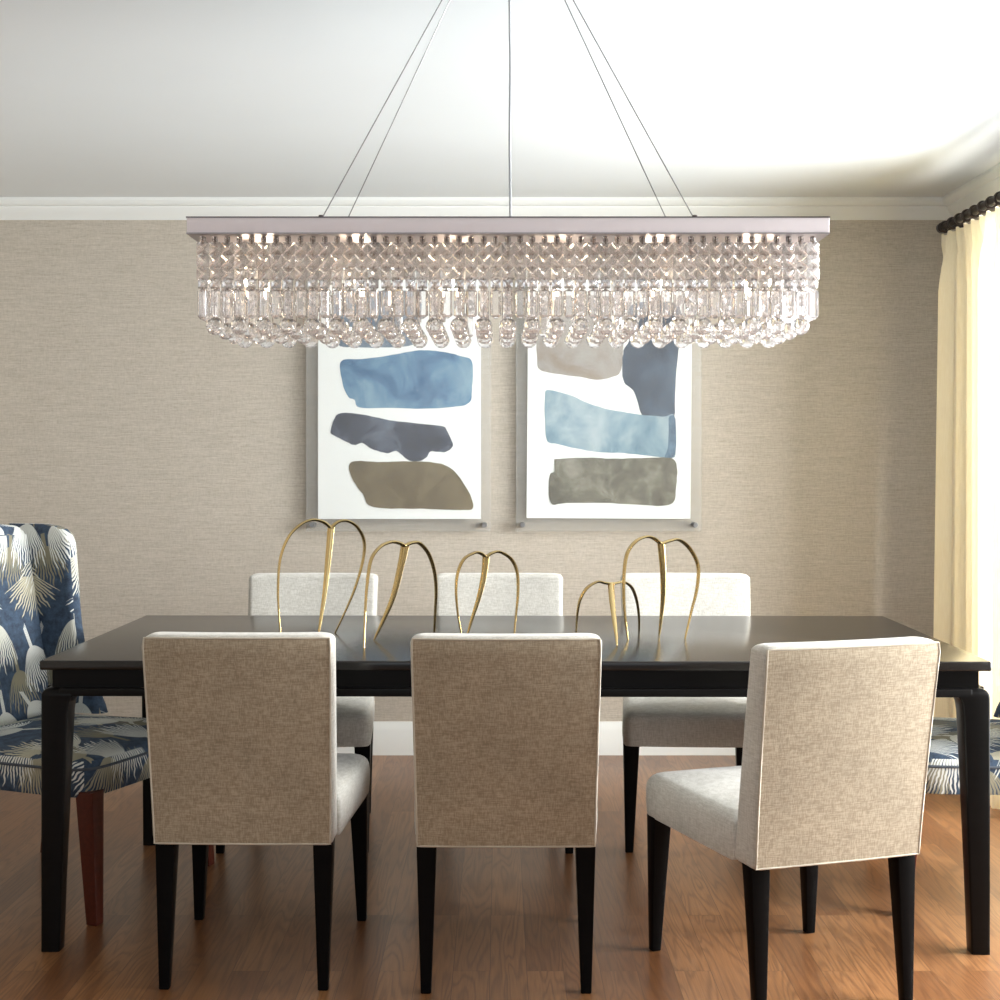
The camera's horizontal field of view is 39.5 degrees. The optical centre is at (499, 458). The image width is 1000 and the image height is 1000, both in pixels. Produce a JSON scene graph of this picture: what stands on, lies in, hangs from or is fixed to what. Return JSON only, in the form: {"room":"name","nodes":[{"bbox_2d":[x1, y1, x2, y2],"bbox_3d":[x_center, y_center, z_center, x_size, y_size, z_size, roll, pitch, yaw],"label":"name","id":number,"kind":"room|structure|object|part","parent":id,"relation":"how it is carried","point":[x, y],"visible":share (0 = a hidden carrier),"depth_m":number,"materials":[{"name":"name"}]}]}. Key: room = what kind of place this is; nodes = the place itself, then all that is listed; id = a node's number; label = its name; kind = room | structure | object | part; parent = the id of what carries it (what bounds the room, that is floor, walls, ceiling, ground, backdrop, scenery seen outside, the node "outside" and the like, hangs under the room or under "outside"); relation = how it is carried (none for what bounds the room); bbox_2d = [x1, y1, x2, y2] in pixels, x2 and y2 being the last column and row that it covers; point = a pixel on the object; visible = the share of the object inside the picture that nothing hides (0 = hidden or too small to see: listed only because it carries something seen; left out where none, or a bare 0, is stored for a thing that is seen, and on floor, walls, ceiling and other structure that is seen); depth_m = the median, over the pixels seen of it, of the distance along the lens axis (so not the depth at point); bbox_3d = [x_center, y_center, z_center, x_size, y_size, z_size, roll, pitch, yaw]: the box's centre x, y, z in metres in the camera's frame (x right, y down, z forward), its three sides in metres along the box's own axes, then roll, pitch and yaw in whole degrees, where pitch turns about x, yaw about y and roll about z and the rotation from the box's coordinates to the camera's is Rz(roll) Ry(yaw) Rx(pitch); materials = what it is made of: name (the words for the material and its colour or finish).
{"room":"dining room","nodes":[
{"label":"dining room","id":0,"kind":"room"},
{"bbox_2d":[0,220,954,720],"bbox_3d":[-0.325,0.080,6.105,4.890,2.400,0.150,0,0,0],"label":"wall","id":1,"kind":"structure","parent":0,"point":[179,459],"depth_m":6.03,"materials":[{"name":"beige paper"}]},
{"bbox_2d":[310,268,486,527],"bbox_3d":[-0.435,-0.280,5.990,0.793,1.182,0.080,0,0,0],"label":"framed picture","id":2,"kind":"object","parent":1,"relation":"attached to","point":[399,429],"visible":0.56,"depth_m":5.97,"materials":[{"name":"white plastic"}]},
{"bbox_2d":[0,197,951,219],"bbox_3d":[-0.325,-1.077,5.991,4.590,0.085,0.078,0,0,0],"label":"trim","id":3,"kind":"structure","parent":1,"relation":"attached to","point":[11,208],"depth_m":5.98,"materials":[{"name":"white paint"}]},
{"bbox_2d":[337,721,734,754],"bbox_3d":[-0.325,1.208,6.021,4.590,0.143,0.018,0,0,0],"label":"baseboard","id":4,"kind":"structure","parent":1,"relation":"attached to","point":[389,737],"depth_m":6.01,"materials":[{"name":"white paint"}]},
{"bbox_2d":[520,268,697,527],"bbox_3d":[0.466,-0.280,5.990,0.796,1.182,0.080,0,0,0],"label":"framed picture","id":5,"kind":"object","parent":1,"relation":"attached to","point":[609,428],"visible":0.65,"depth_m":5.97,"materials":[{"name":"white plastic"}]},
{"bbox_2d":[0,0,999,196],"bbox_3d":[-0.325,-1.170,2.490,4.890,0.100,7.380,0,0,0],"label":"ceiling","id":6,"kind":"structure","parent":0,"point":[99,98],"depth_m":4.33,"materials":[{"name":"paint"}]},
{"bbox_2d":[186,0,829,347],"bbox_3d":[0.017,-0.694,3.200,1.360,0.851,0.522,0,0,0],"label":"chandelier","id":7,"kind":"object","parent":6,"relation":"hanging from","point":[234,252],"visible":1,"depth_m":2.97,"materials":[{"name":"clear glass"}]},
{"bbox_3d":[0.017,-0.494,3.200,1.358,0.032,0.520,0,0,0],"label":"plate","id":8,"kind":"part","parent":7,"relation":"part of","materials":[{"name":"silver metal"}]},
{"bbox_3d":[0.023,-0.816,3.200,0.007,0.609,0.006,0,0,22],"label":"power cord","id":9,"kind":"part","parent":7,"relation":"part of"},
{"bbox_2d":[0,755,999,999],"bbox_3d":[-0.325,1.330,2.490,4.890,0.100,7.380,0,0,0],"label":"floor","id":10,"kind":"structure","parent":0,"point":[506,919],"depth_m":3.86,"materials":[{"name":"brown wood"}]},
{"bbox_2d":[0,523,214,925],"bbox_3d":[-1.382,0.744,4.236,0.801,1.072,0.674,0,0,19],"label":"chair","id":11,"kind":"object","parent":10,"relation":"on","point":[40,607],"visible":0.58,"depth_m":4.41,"materials":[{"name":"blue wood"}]},
{"bbox_3d":[-1.647,0.564,4.327,0.240,0.712,0.614,0,0,19],"label":"backrest","id":12,"kind":"part","parent":11,"relation":"part of","materials":[{"name":"fabric"}]},
{"bbox_3d":[-1.297,0.867,4.207,0.609,0.133,0.641,0,0,19],"label":"seat","id":13,"kind":"part","parent":11,"relation":"part of","materials":[{"name":"fabric"}]},
{"bbox_3d":[-1.129,1.099,3.851,0.074,0.362,0.062,0,0,19],"label":"leg","id":14,"kind":"part","parent":11,"relation":"part of","materials":[{"name":"brown wood"}]},
{"bbox_3d":[-0.946,1.099,4.386,0.074,0.362,0.062,0,0,19],"label":"leg","id":15,"kind":"part","parent":11,"relation":"part of","materials":[{"name":"brown wood"}]},
{"bbox_2d":[142,632,369,990],"bbox_3d":[-0.615,0.847,3.585,0.496,0.866,0.649,0,0,1],"label":"dining chair","id":16,"kind":"object","parent":10,"relation":"on","point":[242,732],"visible":1,"depth_m":3.31,"materials":[{"name":"fabric"}]},
{"bbox_3d":[-0.809,1.103,3.383,0.048,0.354,0.054,0,0,1],"label":"leg","id":17,"kind":"part","parent":16,"relation":"part of","materials":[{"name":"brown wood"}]},
{"bbox_3d":[-0.829,1.103,3.861,0.050,0.354,0.050,0,0,1],"label":"leg","id":18,"kind":"part","parent":16,"relation":"part of","materials":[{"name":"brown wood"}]},
{"bbox_3d":[-0.620,0.672,3.301,0.442,0.502,0.082,0,0,1],"label":"panel","id":19,"kind":"part","parent":16,"relation":"part of","materials":[{"name":"beige fabric"}]},
{"bbox_3d":[-0.619,0.672,3.356,0.451,0.516,0.188,0,0,1],"label":"backrest","id":20,"kind":"part","parent":16,"relation":"part of","materials":[{"name":"fabric"}]},
{"bbox_3d":[-0.427,1.103,3.376,0.048,0.354,0.054,0,0,1],"label":"leg","id":21,"kind":"part","parent":16,"relation":"part of","materials":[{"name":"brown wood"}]},
{"bbox_3d":[-0.613,0.865,3.673,0.496,0.131,0.473,0,0,1],"label":"seat","id":22,"kind":"part","parent":16,"relation":"part of","materials":[{"name":"fabric"}]},
{"bbox_3d":[-0.390,1.103,3.854,0.050,0.354,0.050,0,0,1],"label":"leg","id":23,"kind":"part","parent":16,"relation":"part of","materials":[{"name":"brown wood"}]},
{"bbox_2d":[216,573,377,853],"bbox_3d":[-0.677,0.849,4.813,0.513,0.862,0.649,0,0,0],"label":"dining chair","id":24,"kind":"object","parent":10,"relation":"on","point":[299,593],"visible":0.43,"depth_m":5.03,"materials":[{"name":"beige fabric"}]},
{"bbox_3d":[-0.902,1.104,4.538,0.052,0.352,0.050,0,0,0],"label":"leg","id":25,"kind":"part","parent":24,"relation":"part of","materials":[{"name":"brown wood"}]},
{"bbox_3d":[-0.679,0.675,5.042,0.467,0.513,0.188,0,0,0],"label":"backrest","id":26,"kind":"part","parent":24,"relation":"part of","materials":[{"name":"fabric"}]},
{"bbox_3d":[-0.677,0.867,4.724,0.513,0.130,0.473,0,0,0],"label":"seat","id":27,"kind":"part","parent":24,"relation":"part of","materials":[{"name":"fabric"}]},
{"bbox_3d":[-0.448,1.104,4.542,0.052,0.352,0.050,0,0,-1],"label":"leg","id":28,"kind":"part","parent":24,"relation":"part of","materials":[{"name":"brown wood"}]},
{"bbox_3d":[-0.481,1.104,5.020,0.050,0.352,0.054,0,0,0],"label":"leg","id":29,"kind":"part","parent":24,"relation":"part of","materials":[{"name":"brown wood"}]},
{"bbox_2d":[436,573,572,853],"bbox_3d":[-0.007,0.849,4.813,0.513,0.862,0.649,0,0,1],"label":"dining chair","id":30,"kind":"object","parent":10,"relation":"on","point":[540,594],"visible":0.21,"depth_m":5.04,"materials":[{"name":"beige fabric"}]},
{"bbox_3d":[-0.005,0.675,5.042,0.467,0.513,0.188,0,0,0],"label":"backrest","id":31,"kind":"part","parent":30,"relation":"part of","materials":[{"name":"fabric"}]},
{"bbox_3d":[0.218,1.104,4.538,0.052,0.352,0.050,0,0,0],"label":"leg","id":32,"kind":"part","parent":30,"relation":"part of","materials":[{"name":"brown wood"}]},
{"bbox_2d":[410,633,601,993],"bbox_3d":[0.015,0.847,3.562,0.496,0.866,0.649,0,0,0],"label":"dining chair","id":33,"kind":"object","parent":10,"relation":"on","point":[506,726],"visible":1,"depth_m":3.29,"materials":[{"name":"beige fabric"}]},
{"bbox_3d":[-0.176,1.103,3.357,0.048,0.354,0.054,0,0,0],"label":"leg","id":34,"kind":"part","parent":33,"relation":"part of","materials":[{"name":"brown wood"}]},
{"bbox_3d":[0.015,0.672,3.333,0.451,0.516,0.188,0,0,0],"label":"backrest","id":35,"kind":"part","parent":33,"relation":"part of","materials":[{"name":"fabric"}]},
{"bbox_3d":[0.015,0.672,3.279,0.442,0.502,0.082,0,0,0],"label":"panel","id":36,"kind":"part","parent":33,"relation":"part of","materials":[{"name":"beige fabric"}]},
{"bbox_3d":[0.205,1.103,3.357,0.048,0.354,0.054,0,0,0],"label":"leg","id":37,"kind":"part","parent":33,"relation":"part of","materials":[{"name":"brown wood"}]},
{"bbox_2d":[40,615,991,954],"bbox_3d":[0.042,0.901,4.126,2.465,0.757,1.052,0,0,0],"label":"dining table","id":38,"kind":"object","parent":10,"relation":"on","point":[713,660],"visible":0.65,"depth_m":3.63,"materials":[{"name":"brown paint"}]},
{"bbox_3d":[-1.151,0.938,3.655,0.083,0.685,0.083,0,0,1],"label":"leg","id":39,"kind":"part","parent":38,"relation":"part of","materials":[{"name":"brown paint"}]},
{"bbox_3d":[-1.142,0.938,4.618,0.083,0.685,0.083,0,0,0],"label":"leg","id":40,"kind":"part","parent":38,"relation":"part of","materials":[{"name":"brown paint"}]},
{"bbox_2d":[277,518,365,632],"bbox_3d":[-0.530,0.349,4.118,0.258,0.349,0.097,0,0,-24],"label":"sculpture","id":41,"kind":"object","parent":38,"relation":"on","point":[330,528],"visible":0.98,"depth_m":4.09,"materials":[{"name":"gold metal"}]},
{"bbox_3d":[-0.514,0.362,4.088,0.022,0.323,0.060,0,0,41],"label":"stem","id":42,"kind":"part","parent":41,"relation":"part of","materials":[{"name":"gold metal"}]},
{"bbox_2d":[363,540,437,647],"bbox_3d":[-0.304,0.378,4.001,0.318,0.292,0.117,0,0,-44],"label":"sculpture","id":43,"kind":"object","parent":38,"relation":"on","point":[404,547],"visible":1,"depth_m":4.00,"materials":[{"name":"gold metal"}]},
{"bbox_3d":[-0.312,0.384,4.009,0.110,0.279,0.013,0,0,19],"label":"stem","id":44,"kind":"part","parent":43,"relation":"part of","materials":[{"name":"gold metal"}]},
{"bbox_2d":[455,550,519,633],"bbox_3d":[-0.038,0.396,4.100,0.192,0.256,0.030,0,0,0],"label":"sculpture","id":45,"kind":"object","parent":38,"relation":"on","point":[485,557],"visible":0.98,"depth_m":4.09,"materials":[{"name":"gold metal"}]},
{"bbox_3d":[-0.064,0.404,4.106,0.071,0.238,0.011,0,0,19],"label":"stem","id":46,"kind":"part","parent":45,"relation":"part of","materials":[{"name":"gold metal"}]},
{"bbox_3d":[0.037,0.606,3.629,2.365,0.020,0.050,0,0,1],"label":"rail","id":47,"kind":"part","parent":38,"relation":"part of","materials":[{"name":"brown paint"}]},
{"bbox_2d":[575,580,639,645],"bbox_3d":[0.347,0.439,4.021,0.203,0.170,0.241,0,0,-14],"label":"sculpture","id":48,"kind":"object","parent":38,"relation":"on","point":[611,592],"visible":0.98,"depth_m":4.06,"materials":[{"name":"gold metal"}]},
{"bbox_3d":[0.323,0.442,3.976,0.019,0.166,0.167,0,0,0],"label":"stem","id":49,"kind":"part","parent":48,"relation":"part of","materials":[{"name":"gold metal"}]},
{"bbox_2d":[622,535,699,639],"bbox_3d":[0.466,0.372,4.061,0.228,0.302,0.062,0,0,-6],"label":"sculpture","id":50,"kind":"object","parent":38,"relation":"on","point":[661,545],"visible":1,"depth_m":4.04,"materials":[{"name":"gold metal"}]},
{"bbox_3d":[0.473,0.384,4.068,0.025,0.279,0.044,0,0,12],"label":"stem","id":51,"kind":"part","parent":50,"relation":"part of","materials":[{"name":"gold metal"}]},
{"bbox_3d":[1.225,0.938,3.634,0.083,0.685,0.083,0,0,0],"label":"leg","id":52,"kind":"part","parent":38,"relation":"part of","materials":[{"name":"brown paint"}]},
{"bbox_2d":[620,573,749,852],"bbox_3d":[0.665,0.849,4.813,0.513,0.862,0.649,0,0,2],"label":"dining chair","id":53,"kind":"object","parent":10,"relation":"on","point":[719,722],"visible":0.45,"depth_m":4.58,"materials":[{"name":"beige fabric"}]},
{"bbox_3d":[0.429,1.104,4.548,0.052,0.352,0.050,0,0,2],"label":"leg","id":54,"kind":"part","parent":53,"relation":"part of","materials":[{"name":"brown wood"}]},
{"bbox_3d":[0.662,0.867,4.724,0.513,0.130,0.473,0,0,2],"label":"seat","id":55,"kind":"part","parent":53,"relation":"part of","materials":[{"name":"fabric"}]},
{"bbox_3d":[0.673,0.675,5.042,0.467,0.513,0.188,0,0,2],"label":"backrest","id":56,"kind":"part","parent":53,"relation":"part of","materials":[{"name":"fabric"}]},
{"bbox_3d":[0.870,1.104,5.011,0.050,0.352,0.054,0,0,2],"label":"leg","id":57,"kind":"part","parent":53,"relation":"part of","materials":[{"name":"brown wood"}]},
{"bbox_2d":[646,637,940,999],"bbox_3d":[0.705,0.847,3.426,0.496,0.866,0.649,0,0,-17],"label":"dining chair","id":58,"kind":"object","parent":10,"relation":"on","point":[837,734],"visible":1,"depth_m":3.17,"materials":[{"name":"beige fabric"}]},
{"bbox_3d":[0.414,1.103,3.620,0.050,0.354,0.050,0,0,-17],"label":"leg","id":59,"kind":"part","parent":58,"relation":"part of","materials":[{"name":"brown wood"}]},
{"bbox_3d":[0.679,0.865,3.510,0.496,0.131,0.473,0,0,-17],"label":"seat","id":60,"kind":"part","parent":58,"relation":"part of","materials":[{"name":"fabric"}]},
{"bbox_3d":[0.585,1.103,3.173,0.048,0.354,0.054,0,0,-18],"label":"leg","id":61,"kind":"part","parent":58,"relation":"part of","materials":[{"name":"brown wood"}]},
{"bbox_3d":[0.833,1.103,3.752,0.050,0.354,0.050,0,0,-17],"label":"leg","id":62,"kind":"part","parent":58,"relation":"part of","materials":[{"name":"brown wood"}]},
{"bbox_3d":[0.774,0.672,3.208,0.451,0.516,0.188,0,0,-17],"label":"backrest","id":63,"kind":"part","parent":58,"relation":"part of","materials":[{"name":"fabric"}]},
{"bbox_3d":[0.791,0.672,3.155,0.442,0.502,0.082,0,0,-17],"label":"panel","id":64,"kind":"part","parent":58,"relation":"part of","materials":[{"name":"beige fabric"}]},
{"bbox_3d":[0.949,1.103,3.288,0.048,0.354,0.054,0,0,-18],"label":"leg","id":65,"kind":"part","parent":58,"relation":"part of","materials":[{"name":"brown wood"}]},
{"bbox_2d":[915,702,999,867],"bbox_3d":[1.548,0.744,4.154,0.801,1.072,0.674,0,0,7],"label":"chair","id":66,"kind":"object","parent":10,"relation":"on","point":[943,763],"visible":0.28,"depth_m":3.88,"materials":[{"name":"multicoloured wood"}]},
{"bbox_3d":[1.458,0.867,4.165,0.609,0.133,0.641,0,0,7],"label":"seat","id":67,"kind":"part","parent":66,"relation":"part of","materials":[{"name":"fabric"}]},
{"bbox_2d":[955,205,999,230],"bbox_3d":[2.045,0.080,2.415,0.150,2.400,7.230,0,0,0],"label":"wall","id":68,"kind":"structure","parent":0,"point":[993,210],"depth_m":5.71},
{"bbox_2d":[936,191,999,232],"bbox_3d":[1.872,-0.943,3.421,0.196,0.060,4.522,0,0,0],"label":"curtain rod","id":69,"kind":"object","parent":68,"relation":"attached to","point":[951,223],"visible":0.91,"depth_m":5.32,"materials":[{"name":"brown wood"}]},
{"bbox_2d":[933,206,999,808],"bbox_3d":[1.789,0.172,5.291,0.120,2.176,0.736,0,0,-3],"label":"curtain","id":70,"kind":"object","parent":69,"relation":"hanging from","point":[967,489],"visible":0.74,"depth_m":5.35,"materials":[{"name":"beige fabric"}]},
{"bbox_2d":[942,163,999,216],"bbox_3d":[1.931,-1.077,2.415,0.078,0.085,7.230,0,0,0],"label":"trim","id":71,"kind":"structure","parent":68,"relation":"attached to","point":[985,185],"depth_m":5.63,"materials":[{"name":"white paint"}]}
]}

